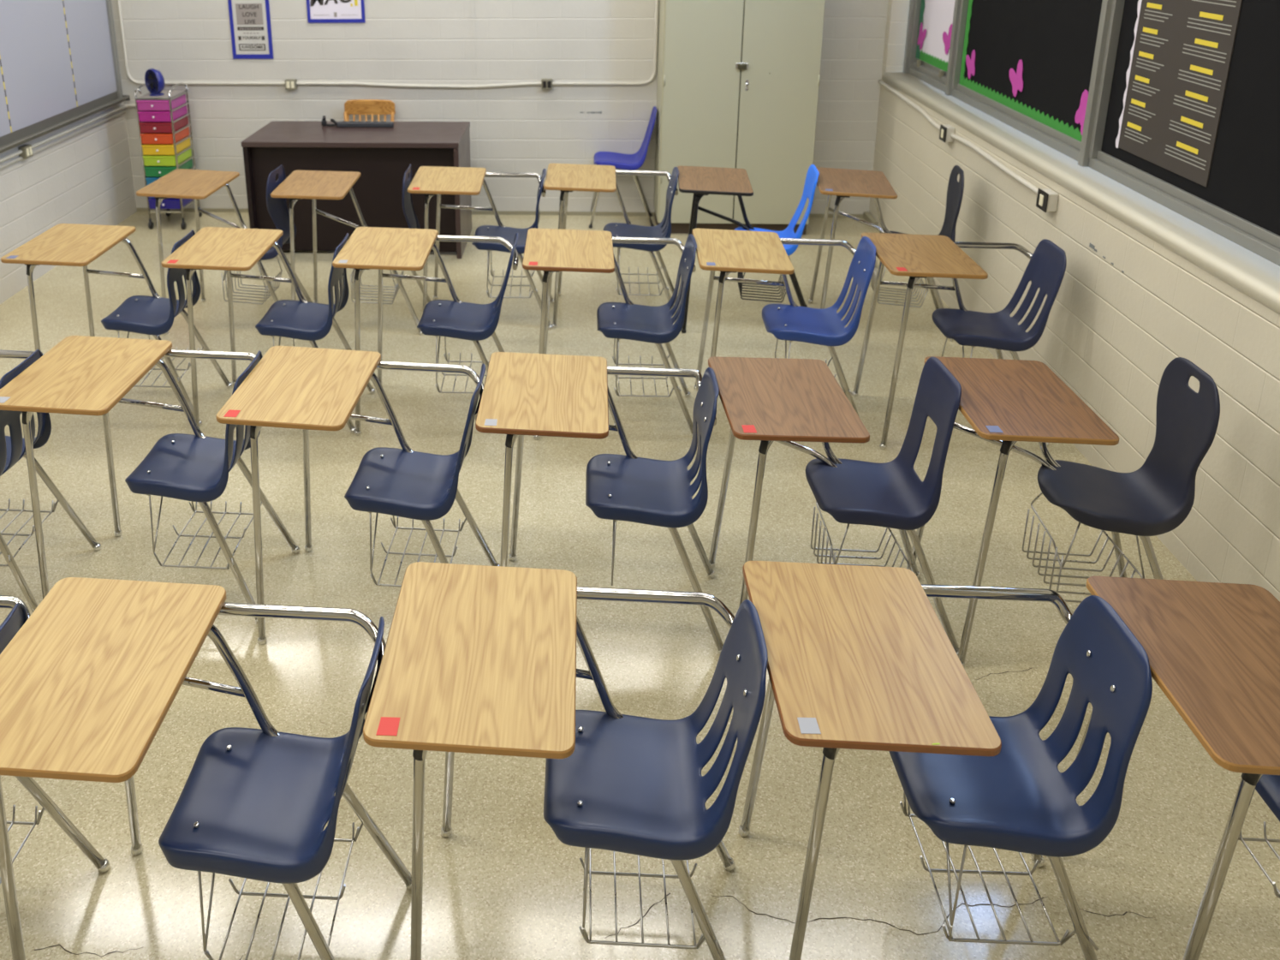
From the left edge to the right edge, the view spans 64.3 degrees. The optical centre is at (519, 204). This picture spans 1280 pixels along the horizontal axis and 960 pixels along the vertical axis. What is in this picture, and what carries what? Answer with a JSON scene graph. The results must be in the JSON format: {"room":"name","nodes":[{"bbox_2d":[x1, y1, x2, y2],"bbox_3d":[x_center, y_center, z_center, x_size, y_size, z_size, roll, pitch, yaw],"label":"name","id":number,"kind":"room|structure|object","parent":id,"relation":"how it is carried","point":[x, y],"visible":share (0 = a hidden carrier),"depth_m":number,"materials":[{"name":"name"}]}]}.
{"room":"classroom","nodes":[
{"label":"classroom","id":0,"kind":"room"},
{"bbox_2d":[0,101,136,303],"bbox_3d":[-4.067,-0.766,3.046,0.200,5.400,11.745,0,16,4],"label":"wall","id":1,"kind":"structure","parent":0,"point":[86,177],"depth_m":8.08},
{"bbox_2d":[17,143,33,158],"bbox_3d":[-3.658,-0.392,7.464,0.059,0.090,0.096,0,16,4],"label":"wall outlet","id":2,"kind":"object","parent":1,"relation":"attached to","point":[26,149],"visible":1,"depth_m":7.43,"materials":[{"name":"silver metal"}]},
{"bbox_2d":[0,110,126,169],"bbox_3d":[-3.810,0.260,5.415,0.024,0.037,7.730,0,16,4],"label":"conduit","id":3,"kind":"object","parent":1,"relation":"attached to","point":[56,142],"visible":1,"depth_m":8.03,"materials":[{"name":"beige metal"}]},
{"bbox_2d":[0,0,130,153],"bbox_3d":[-3.754,-1.076,5.504,0.105,2.305,6.665,0,16,4],"label":"whiteboard","id":4,"kind":"object","parent":1,"relation":"attached to","point":[59,62],"visible":1,"depth_m":7.84,"materials":[{"name":"grey ceramic"}]},
{"bbox_2d":[0,90,130,153],"bbox_3d":[-3.743,-0.025,5.812,0.105,0.113,6.660,0,16,4],"label":"marker tray","id":5,"kind":"object","parent":4,"relation":"on","point":[11,138],"depth_m":7.90,"materials":[{"name":"silver metal"}]},
{"bbox_2d":[0,103,136,162],"bbox_3d":[-3.574,0.202,5.389,0.500,0.067,7.744,0,16,4],"label":"conduit","id":6,"kind":"object","parent":1,"relation":"attached to","point":[76,127],"visible":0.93,"depth_m":8.08,"materials":[{"name":"beige metal"}]},
{"bbox_2d":[111,0,888,214],"bbox_3d":[-0.099,-2.429,8.531,7.390,5.400,0.200,0,16,4],"label":"wall","id":7,"kind":"structure","parent":0,"point":[520,128],"depth_m":8.85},
{"bbox_2d":[227,0,273,59],"bbox_3d":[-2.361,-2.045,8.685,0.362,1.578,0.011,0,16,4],"label":"poster","id":8,"kind":"object","parent":7,"relation":"attached to","point":[249,20],"visible":1,"depth_m":8.83,"materials":[{"name":"grey paper"}]},
{"bbox_2d":[285,78,297,89],"bbox_3d":[-2.024,-1.064,8.929,0.096,0.090,0.056,0,16,4],"label":"wall outlet","id":9,"kind":"object","parent":7,"relation":"attached to","point":[290,84],"visible":1,"depth_m":8.91,"materials":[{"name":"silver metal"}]},
{"bbox_2d":[285,81,290,88],"bbox_3d":[-2.047,-1.057,8.907,0.030,0.060,0.006,0,16,4],"label":"receptacle","id":10,"kind":"object","parent":9,"relation":"attached to","point":[288,83],"depth_m":8.90,"materials":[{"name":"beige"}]},
{"bbox_2d":[291,81,294,88],"bbox_3d":[-2.005,-1.057,8.904,0.030,0.060,0.006,0,16,4],"label":"receptacle","id":11,"kind":"object","parent":9,"relation":"attached to","point":[292,82],"depth_m":8.90,"materials":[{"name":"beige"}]},
{"bbox_2d":[306,0,365,23],"bbox_3d":[-1.595,-1.901,8.677,0.506,0.665,0.011,0,16,4],"label":"poster","id":12,"kind":"object","parent":7,"relation":"attached to","point":[318,11],"visible":1,"depth_m":8.74,"materials":[{"name":"white paper"}]},
{"bbox_2d":[313,11,357,17],"bbox_3d":[-1.595,-1.648,8.748,0.390,0.040,0.001,0,16,4],"label":"print","id":13,"kind":"object","parent":12,"relation":"attached to","point":[315,14],"depth_m":8.75,"materials":[{"name":"beige paper"}]},
{"bbox_2d":[116,0,658,88],"bbox_3d":[-1.186,-2.962,8.324,4.718,4.037,0.028,0,16,4],"label":"conduit","id":14,"kind":"object","parent":7,"relation":"attached to","point":[119,7],"visible":1,"depth_m":8.86,"materials":[{"name":"white metal"}]},
{"bbox_2d":[470,0,479,210],"bbox_3d":[-0.410,-2.450,8.438,0.032,5.300,0.005,0,16,4],"label":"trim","id":15,"kind":"structure","parent":7,"relation":"attached to","point":[473,18],"depth_m":8.87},
{"bbox_2d":[136,207,863,218],"bbox_3d":[-0.230,0.076,9.174,6.690,0.035,0.006,0,16,4],"label":"baseboard","id":16,"kind":"structure","parent":7,"relation":"attached to","point":[139,209],"depth_m":9.15,"materials":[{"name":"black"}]},
{"bbox_2d":[541,78,552,89],"bbox_3d":[0.241,-1.050,8.783,0.096,0.090,0.056,0,16,4],"label":"wall outlet","id":17,"kind":"object","parent":7,"relation":"attached to","point":[545,83],"visible":1,"depth_m":8.76,"materials":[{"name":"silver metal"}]},
{"bbox_2d":[542,81,546,88],"bbox_3d":[0.218,-1.043,8.760,0.030,0.060,0.006,0,16,4],"label":"receptacle","id":18,"kind":"object","parent":17,"relation":"attached to","point":[544,82],"depth_m":8.76,"materials":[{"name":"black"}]},
{"bbox_2d":[547,81,551,88],"bbox_3d":[0.260,-1.043,8.757,0.030,0.060,0.006,0,16,4],"label":"receptacle","id":19,"kind":"object","parent":17,"relation":"attached to","point":[549,82],"depth_m":8.76,"materials":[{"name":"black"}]},
{"bbox_2d":[0,211,1279,959],"bbox_3d":[-0.603,1.804,3.576,6.690,0.100,11.745,0,16,4],"label":"floor","id":20,"kind":"structure","parent":0,"point":[503,885],"depth_m":3.85,"materials":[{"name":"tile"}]},
{"bbox_2d":[0,349,101,612],"bbox_3d":[-2.321,1.093,4.071,0.921,1.019,0.673,1,17,5],"label":"student desk","id":21,"kind":"object","parent":20,"relation":"on","point":[12,447],"visible":0.66,"depth_m":4.05,"materials":[{"name":"silver wood"}]},
{"bbox_2d":[0,498,58,565],"bbox_3d":[-2.137,1.226,4.104,0.347,0.353,0.425,1,17,5],"label":"basket","id":22,"kind":"object","parent":21,"relation":"on","point":[4,549],"depth_m":4.16,"materials":[{"name":"silver metal"}]},
{"bbox_2d":[0,595,110,884],"bbox_3d":[-1.679,1.524,2.587,0.921,1.019,0.673,0,16,4],"label":"student desk","id":23,"kind":"object","parent":20,"relation":"on","point":[20,613],"visible":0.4,"depth_m":2.81,"materials":[{"name":"silver wood"}]},
{"bbox_2d":[0,804,44,884],"bbox_3d":[-1.495,1.657,2.623,0.347,0.353,0.425,0,16,4],"label":"basket","id":24,"kind":"object","parent":23,"relation":"on","point":[40,812],"depth_m":2.84,"materials":[{"name":"silver metal"}]},
{"bbox_2d":[0,223,232,426],"bbox_3d":[-2.167,0.653,5.553,0.921,1.019,0.673,1,17,4],"label":"student desk","id":25,"kind":"object","parent":20,"relation":"on","point":[62,244],"visible":0.83,"depth_m":5.43,"materials":[{"name":"brown wood"}]},
{"bbox_2d":[118,331,202,387],"bbox_3d":[-1.983,0.786,5.588,0.347,0.353,0.425,1,17,4],"label":"basket","id":26,"kind":"object","parent":25,"relation":"on","point":[156,334],"depth_m":5.43,"materials":[{"name":"silver metal"}]},
{"bbox_2d":[0,335,299,624],"bbox_3d":[-1.441,1.093,4.039,0.921,1.019,0.673,1,17,5],"label":"student desk","id":27,"kind":"object","parent":20,"relation":"on","point":[84,375],"visible":0.82,"depth_m":3.92,"materials":[{"name":"brown wood"}]},
{"bbox_2d":[148,494,261,569],"bbox_3d":[-1.258,1.226,4.072,0.347,0.353,0.425,1,17,5],"label":"basket","id":28,"kind":"object","parent":27,"relation":"on","point":[202,499],"depth_m":3.95,"materials":[{"name":"silver metal"}]},
{"bbox_2d":[134,83,202,229],"bbox_3d":[-3.088,-0.438,8.865,0.321,1.252,0.448,0,16,4],"label":"cart","id":29,"kind":"object","parent":20,"relation":"on","point":[163,130],"visible":0.78,"depth_m":8.68,"materials":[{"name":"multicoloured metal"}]},
{"bbox_2d":[144,68,164,95],"bbox_3d":[-3.122,-1.052,8.633,0.221,0.230,0.124,9,19,30],"label":"desk fan","id":30,"kind":"object","parent":29,"relation":"on","point":[154,80],"visible":1,"depth_m":8.61,"materials":[{"name":"blue plastic"}]},
{"bbox_2d":[138,89,185,98],"bbox_3d":[-3.094,-0.950,8.714,0.279,0.012,0.364,0,16,4],"label":"tray","id":31,"kind":"object","parent":29,"relation":"on","point":[175,93],"depth_m":8.68,"materials":[{"name":"beige plastic"}]},
{"bbox_2d":[0,577,411,959],"bbox_3d":[-0.772,1.533,2.525,0.921,1.019,0.673,0,16,4],"label":"student desk","id":32,"kind":"object","parent":20,"relation":"on","point":[89,681],"visible":0.98,"depth_m":2.42,"materials":[{"name":"brown wood"}]},
{"bbox_2d":[197,821,363,959],"bbox_3d":[-0.588,1.665,2.561,0.347,0.353,0.425,0,16,4],"label":"basket","id":33,"kind":"object","parent":32,"relation":"on","point":[289,878],"depth_m":2.38,"materials":[{"name":"silver metal"}]},
{"bbox_2d":[136,164,312,335],"bbox_3d":[-1.914,0.278,6.704,0.921,1.082,0.673,1,17,7],"label":"student desk","id":34,"kind":"object","parent":20,"relation":"on","point":[180,183],"visible":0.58,"depth_m":6.58,"materials":[{"name":"brown wood"}]},
{"bbox_2d":[221,256,282,303],"bbox_3d":[-1.792,0.446,6.751,0.302,0.354,0.321,1,17,7],"label":"basket","id":35,"kind":"object","parent":34,"relation":"on","point":[259,264],"depth_m":6.71,"materials":[{"name":"silver metal"}]},
{"bbox_2d":[161,226,375,433],"bbox_3d":[-1.315,0.671,5.464,0.921,1.019,0.673,1,16,4],"label":"student desk","id":36,"kind":"object","parent":20,"relation":"on","point":[229,249],"visible":0.86,"depth_m":5.34,"materials":[{"name":"brown wood"}]},
{"bbox_2d":[273,336,294,346],"bbox_3d":[-1.131,0.803,5.500,0.347,0.353,0.425,1,16,4],"label":"basket","id":37,"kind":"object","parent":36,"relation":"on","point":[293,337],"depth_m":5.37,"materials":[{"name":"silver metal"}]},
{"bbox_2d":[270,163,430,335],"bbox_3d":[-1.071,0.279,6.668,0.921,1.082,0.673,0,16,3],"label":"student desk","id":38,"kind":"object","parent":20,"relation":"on","point":[315,185],"visible":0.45,"depth_m":6.57,"materials":[{"name":"brown wood"}]},
{"bbox_2d":[350,267,404,303],"bbox_3d":[-0.948,0.445,6.723,0.302,0.354,0.321,0,16,3],"label":"basket","id":39,"kind":"object","parent":38,"relation":"on","point":[394,271],"depth_m":6.68,"materials":[{"name":"silver metal"}]},
{"bbox_2d":[240,115,471,258],"bbox_3d":[-1.292,-0.180,8.309,1.710,1.037,0.800,0,16,4],"label":"desk","id":40,"kind":"object","parent":20,"relation":"on","point":[382,156],"depth_m":8.01,"materials":[{"name":"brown wood"}]},
{"bbox_2d":[215,345,500,644],"bbox_3d":[-0.568,1.121,3.913,0.921,1.019,0.673,1,17,6],"label":"student desk","id":41,"kind":"object","parent":20,"relation":"on","point":[306,389],"visible":0.96,"depth_m":3.80,"materials":[{"name":"brown wood"}]},
{"bbox_2d":[369,512,466,587],"bbox_3d":[-0.385,1.255,3.943,0.347,0.353,0.425,1,17,6],"label":"basket","id":42,"kind":"object","parent":41,"relation":"on","point":[425,518],"depth_m":3.84,"materials":[{"name":"silver metal"}]},
{"bbox_2d":[343,99,395,121],"bbox_3d":[-1.329,-0.338,8.768,0.450,1.085,0.522,0,16,4],"label":"wooden chair","id":43,"kind":"object","parent":20,"relation":"on","point":[360,107],"visible":0.4,"depth_m":8.84,"materials":[{"name":"brown wood"}]},
{"bbox_2d":[332,226,518,435],"bbox_3d":[-0.454,0.668,5.442,0.921,1.019,0.673,0,16,3],"label":"student desk","id":44,"kind":"object","parent":20,"relation":"on","point":[379,248],"visible":0.97,"depth_m":5.34,"materials":[{"name":"brown wood"}]},
{"bbox_2d":[434,335,489,393],"bbox_3d":[-0.270,0.800,5.479,0.347,0.353,0.425,0,16,3],"label":"basket","id":45,"kind":"object","parent":44,"relation":"on","point":[475,339],"depth_m":5.32,"materials":[{"name":"silver metal"}]},
{"bbox_2d":[407,166,553,329],"bbox_3d":[-0.227,0.280,6.747,0.921,1.019,0.673,0,16,2],"label":"student desk","id":46,"kind":"object","parent":20,"relation":"on","point":[430,181],"visible":0.73,"depth_m":6.67,"materials":[{"name":"brown wood"}]},
{"bbox_2d":[486,250,537,297],"bbox_3d":[-0.043,0.411,6.788,0.347,0.353,0.425,0,16,2],"label":"basket","id":47,"kind":"object","parent":46,"relation":"on","point":[529,276],"depth_m":6.69,"materials":[{"name":"silver metal"}]},
{"bbox_2d":[363,561,767,959],"bbox_3d":[0.146,1.510,2.571,0.921,1.019,0.673,0,16,4],"label":"student desk","id":48,"kind":"object","parent":20,"relation":"on","point":[481,659],"visible":1,"depth_m":2.44,"materials":[{"name":"brown wood"}]},
{"bbox_2d":[578,847,723,954],"bbox_3d":[0.330,1.642,2.608,0.347,0.353,0.425,0,16,4],"label":"basket","id":49,"kind":"object","parent":48,"relation":"on","point":[676,855],"depth_m":2.44,"materials":[{"name":"silver metal"}]},
{"bbox_2d":[475,351,723,654],"bbox_3d":[0.334,1.131,3.847,0.921,1.019,0.673,1,17,4],"label":"student desk","id":50,"kind":"object","parent":20,"relation":"on","point":[523,394],"visible":0.98,"depth_m":3.73,"materials":[{"name":"brown wood"}]},
{"bbox_2d":[522,228,696,440],"bbox_3d":[0.497,0.675,5.385,0.921,1.019,0.673,0,16,3],"label":"student desk","id":51,"kind":"object","parent":20,"relation":"on","point":[550,251],"visible":1,"depth_m":5.28,"materials":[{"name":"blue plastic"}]},
{"bbox_2d":[612,338,681,397],"bbox_3d":[0.680,0.807,5.422,0.347,0.353,0.425,0,16,3],"label":"basket","id":52,"kind":"object","parent":51,"relation":"on","point":[658,342],"depth_m":5.32,"materials":[{"name":"silver metal"}]},
{"bbox_2d":[543,163,678,327],"bbox_3d":[0.644,0.263,6.773,0.921,1.019,0.673,1,17,5],"label":"student desk","id":53,"kind":"object","parent":20,"relation":"on","point":[566,178],"visible":0.82,"depth_m":6.68,"materials":[{"name":"brown wood"}]},
{"bbox_2d":[615,247,668,296],"bbox_3d":[0.828,0.396,6.806,0.347,0.353,0.425,1,17,5],"label":"basket","id":54,"kind":"object","parent":53,"relation":"on","point":[650,250],"depth_m":6.71,"materials":[{"name":"silver metal"}]},
{"bbox_2d":[589,106,657,228],"bbox_3d":[0.897,-0.336,8.792,0.574,1.018,0.416,0,16,4],"label":"chair","id":55,"kind":"object","parent":20,"relation":"on","point":[622,161],"visible":0.97,"depth_m":8.72,"materials":[{"name":"blue plastic"}]},
{"bbox_2d":[654,0,825,234],"bbox_3d":[1.806,-1.175,8.367,1.261,2.850,0.572,0,16,4],"label":"storage cabinet","id":56,"kind":"object","parent":20,"relation":"on","point":[738,80],"visible":0.91,"depth_m":8.21,"materials":[{"name":"beige metal"}]},
{"bbox_2d":[677,164,819,333],"bbox_3d":[1.498,0.271,6.649,0.921,1.058,0.673,2,17,7],"label":"student desk","id":57,"kind":"object","parent":20,"relation":"on","point":[699,181],"visible":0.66,"depth_m":6.56,"materials":[{"name":"brown wood"}]},
{"bbox_2d":[737,272,786,302],"bbox_3d":[1.620,0.428,6.691,0.302,0.354,0.321,2,17,7],"label":"basket","id":58,"kind":"object","parent":57,"relation":"on","point":[740,275],"depth_m":6.70,"materials":[{"name":"silver metal"}]},
{"bbox_2d":[692,228,876,416],"bbox_3d":[1.381,0.679,5.339,0.921,1.019,0.673,1,17,5],"label":"student desk","id":59,"kind":"object","parent":20,"relation":"on","point":[725,251],"visible":0.88,"depth_m":5.22,"materials":[{"name":"blue plastic"}]},
{"bbox_2d":[774,339,852,394],"bbox_3d":[1.564,0.813,5.369,0.347,0.353,0.425,1,17,5],"label":"basket","id":60,"kind":"object","parent":59,"relation":"on","point":[830,343],"depth_m":5.17,"materials":[{"name":"silver metal"}]},
{"bbox_2d":[708,356,961,655],"bbox_3d":[1.192,1.116,3.799,0.921,1.058,0.673,0,16,1],"label":"student desk","id":61,"kind":"object","parent":20,"relation":"on","point":[784,401],"visible":0.89,"depth_m":3.69,"materials":[{"name":"blue plastic"}]},
{"bbox_2d":[810,500,915,573],"bbox_3d":[1.314,1.270,3.853,0.302,0.354,0.321,0,16,1],"label":"basket","id":62,"kind":"object","parent":61,"relation":"on","point":[911,532],"depth_m":3.91,"materials":[{"name":"silver metal"}]},
{"bbox_2d":[808,165,964,341],"bbox_3d":[2.370,0.278,6.551,0.921,1.082,0.673,2,17,10],"label":"student desk","id":63,"kind":"object","parent":20,"relation":"on","point":[842,183],"visible":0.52,"depth_m":6.45,"materials":[{"name":"brown wood"}]},
{"bbox_2d":[870,260,928,307],"bbox_3d":[2.492,0.449,6.589,0.302,0.354,0.321,2,17,10],"label":"basket","id":64,"kind":"object","parent":63,"relation":"on","point":[876,269],"depth_m":6.61,"materials":[{"name":"silver metal"}]},
{"bbox_2d":[738,560,1152,959],"bbox_3d":[1.048,1.502,2.567,0.921,1.019,0.673,0,16,3],"label":"student desk","id":65,"kind":"object","parent":20,"relation":"on","point":[860,657],"visible":1,"depth_m":2.43,"materials":[{"name":"brown wood"}]},
{"bbox_2d":[899,790,1098,950],"bbox_3d":[1.232,1.633,2.606,0.347,0.353,0.425,0,16,3],"label":"basket","id":66,"kind":"object","parent":65,"relation":"on","point":[1054,850],"depth_m":2.45,"materials":[{"name":"silver metal"}]},
{"bbox_2d":[851,232,1066,449],"bbox_3d":[2.274,0.696,5.251,0.921,1.019,0.673,1,16,4],"label":"student desk","id":67,"kind":"object","parent":20,"relation":"on","point":[915,257],"visible":0.91,"depth_m":5.15,"materials":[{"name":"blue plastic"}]},
{"bbox_2d":[941,337,973,357],"bbox_3d":[2.458,0.828,5.287,0.347,0.353,0.425,1,16,4],"label":"basket","id":68,"kind":"object","parent":67,"relation":"on","point":[967,342],"depth_m":5.10,"materials":[{"name":"silver metal"}]},
{"bbox_2d":[906,356,1220,666],"bbox_3d":[2.018,1.105,3.764,0.921,1.082,0.673,0,16,3],"label":"student desk","id":69,"kind":"object","parent":20,"relation":"on","point":[1006,402],"visible":0.91,"depth_m":3.65,"materials":[{"name":"black plastic"}]},
{"bbox_2d":[1022,492,1144,602],"bbox_3d":[2.141,1.271,3.818,0.302,0.354,0.321,0,16,3],"label":"basket","id":70,"kind":"object","parent":69,"relation":"on","point":[1130,500],"depth_m":3.79,"materials":[{"name":"silver metal"}]},
{"bbox_2d":[1047,575,1279,959],"bbox_3d":[1.922,1.516,2.486,0.921,1.019,0.673,0,16,4],"label":"student desk","id":71,"kind":"object","parent":20,"relation":"on","point":[1212,649],"visible":0.95,"depth_m":2.34,"materials":[{"name":"brown wood"}]},
{"bbox_2d":[1238,821,1279,898],"bbox_3d":[2.106,1.649,2.522,0.347,0.353,0.425,0,16,4],"label":"basket","id":72,"kind":"object","parent":71,"relation":"on","point":[1277,891],"depth_m":2.73,"materials":[{"name":"silver metal"}]},
{"bbox_2d":[869,0,1279,601],"bbox_3d":[2.957,-0.708,2.596,0.501,5.400,11.745,0,16,4],"label":"wall","id":73,"kind":"structure","parent":0,"point":[1110,335],"depth_m":4.74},
{"bbox_2d":[863,211,877,226],"bbox_3d":[3.074,0.132,8.819,0.050,0.060,0.295,0,16,4],"label":"trim","id":74,"kind":"structure","parent":73,"relation":"attached to","point":[867,216],"depth_m":8.81,"materials":[{"name":"beige"}]},
{"bbox_2d":[902,0,946,92],"bbox_3d":[3.243,-1.815,7.715,0.125,1.782,1.037,0,16,4],"label":"window","id":75,"kind":"structure","parent":73,"relation":"in","point":[930,76],"depth_m":8.28,"materials":[{"name":"silver metal"}]},
{"bbox_2d":[916,59,946,76],"bbox_3d":[3.007,-0.606,3.644,0.034,1.650,9.500,0,16,4],"label":"trim","id":76,"kind":"structure","parent":73,"relation":"attached to","point":[923,63],"depth_m":7.99,"materials":[{"name":"silver metal"}]},
{"bbox_2d":[915,0,955,77],"bbox_3d":[3.238,-1.810,7.675,0.041,1.630,0.943,0,16,4],"label":"bulletin board","id":77,"kind":"object","parent":73,"relation":"attached to","point":[936,16],"visible":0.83,"depth_m":7.88,"materials":[{"name":"white paper"}]},
{"bbox_2d":[916,22,926,49],"bbox_3d":[3.268,-1.363,8.176,0.003,0.216,0.184,0,16,4],"label":"butterfly","id":78,"kind":"object","parent":77,"relation":"attached to","point":[921,35],"visible":1,"depth_m":8.18,"materials":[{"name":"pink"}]},
{"bbox_2d":[942,23,952,54],"bbox_3d":[3.229,-1.248,7.592,0.003,0.235,0.230,0,16,4],"label":"butterfly","id":79,"kind":"object","parent":77,"relation":"attached to","point":[946,38],"visible":0.72,"depth_m":7.59,"materials":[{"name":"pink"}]},
{"bbox_2d":[939,124,954,142],"bbox_3d":[2.950,-0.490,6.948,0.069,0.104,0.120,0,16,4],"label":"wall outlet","id":80,"kind":"object","parent":73,"relation":"attached to","point":[945,132],"visible":1,"depth_m":6.91,"materials":[{"name":"beige paint"}]},
{"bbox_2d":[940,128,943,137],"bbox_3d":[2.918,-0.490,6.950,0.005,0.060,0.040,0,16,4],"label":"receptacle","id":81,"kind":"object","parent":80,"relation":"attached to","point":[942,129],"depth_m":6.94,"materials":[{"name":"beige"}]},
{"bbox_2d":[878,79,1038,194],"bbox_3d":[2.974,-0.533,7.004,0.030,0.117,3.366,0,16,4],"label":"conduit","id":82,"kind":"object","parent":73,"relation":"attached to","point":[989,157],"visible":0.94,"depth_m":6.52,"materials":[{"name":"beige metal"}]},
{"bbox_2d":[944,0,1081,160],"bbox_3d":[3.143,-1.369,6.208,0.125,1.782,2.117,0,16,4],"label":"window","id":83,"kind":"structure","parent":73,"relation":"in","point":[1050,137],"depth_m":6.78,"materials":[{"name":"silver metal"}]},
{"bbox_2d":[958,0,1102,141],"bbox_3d":[3.150,-1.361,6.167,0.018,1.635,2.026,0,16,4],"label":"bulletin board","id":84,"kind":"object","parent":73,"relation":"attached to","point":[1055,40],"visible":0.94,"depth_m":6.11,"materials":[{"name":"black paper"}]},
{"bbox_2d":[965,49,975,78],"bbox_3d":[3.198,-0.996,7.139,0.003,0.211,0.190,0,16,4],"label":"butterfly","id":85,"kind":"object","parent":84,"relation":"attached to","point":[970,63],"visible":1,"depth_m":7.12,"materials":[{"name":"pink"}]},
{"bbox_2d":[1009,59,1023,96],"bbox_3d":[3.148,-0.804,6.381,0.003,0.240,0.230,0,16,4],"label":"butterfly","id":86,"kind":"object","parent":84,"relation":"attached to","point":[1016,80],"visible":1,"depth_m":6.36,"materials":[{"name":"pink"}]},
{"bbox_2d":[1074,89,1088,135],"bbox_3d":[3.088,-0.494,5.479,0.003,0.248,0.245,0,16,4],"label":"butterfly","id":87,"kind":"object","parent":84,"relation":"attached to","point":[1080,116],"visible":0.54,"depth_m":5.52,"materials":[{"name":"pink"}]},
{"bbox_2d":[1035,188,1059,212],"bbox_3d":[2.849,-0.023,5.434,0.069,0.104,0.120,0,16,4],"label":"wall outlet","id":88,"kind":"object","parent":73,"relation":"attached to","point":[1047,199],"visible":1,"depth_m":5.39,"materials":[{"name":"beige paint"}]},
{"bbox_2d":[1038,194,1043,206],"bbox_3d":[2.817,-0.023,5.436,0.005,0.060,0.040,0,16,4],"label":"receptacle","id":89,"kind":"object","parent":88,"relation":"attached to","point":[1040,196],"depth_m":5.43,"materials":[{"name":"beige plastic"}]},
{"bbox_2d":[881,71,1279,314],"bbox_3d":[2.885,0.289,3.887,0.254,0.086,9.643,0,16,4],"label":"trim","id":90,"kind":"structure","parent":73,"relation":"attached to","point":[1250,273],"depth_m":4.82,"materials":[{"name":"beige paint"}]},
{"bbox_2d":[1077,0,1279,266],"bbox_3d":[3.008,-0.770,4.184,0.125,1.782,2.117,0,16,4],"label":"window","id":91,"kind":"structure","parent":73,"relation":"in","point":[1253,237],"depth_m":5.06,"materials":[{"name":"silver metal"}]},
{"bbox_2d":[1101,0,1279,235],"bbox_3d":[3.018,-0.761,4.143,0.012,1.635,2.025,0,16,4],"label":"bulletin board","id":92,"kind":"object","parent":73,"relation":"attached to","point":[1244,180],"visible":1,"depth_m":4.18,"materials":[{"name":"black paper"}]},
{"bbox_2d":[1115,0,1242,186],"bbox_3d":[3.038,-0.870,4.607,0.006,1.430,0.798,0,16,4],"label":"poster","id":93,"kind":"object","parent":92,"relation":"attached to","point":[1181,50],"visible":1,"depth_m":4.63,"materials":[{"name":"grey paper"}]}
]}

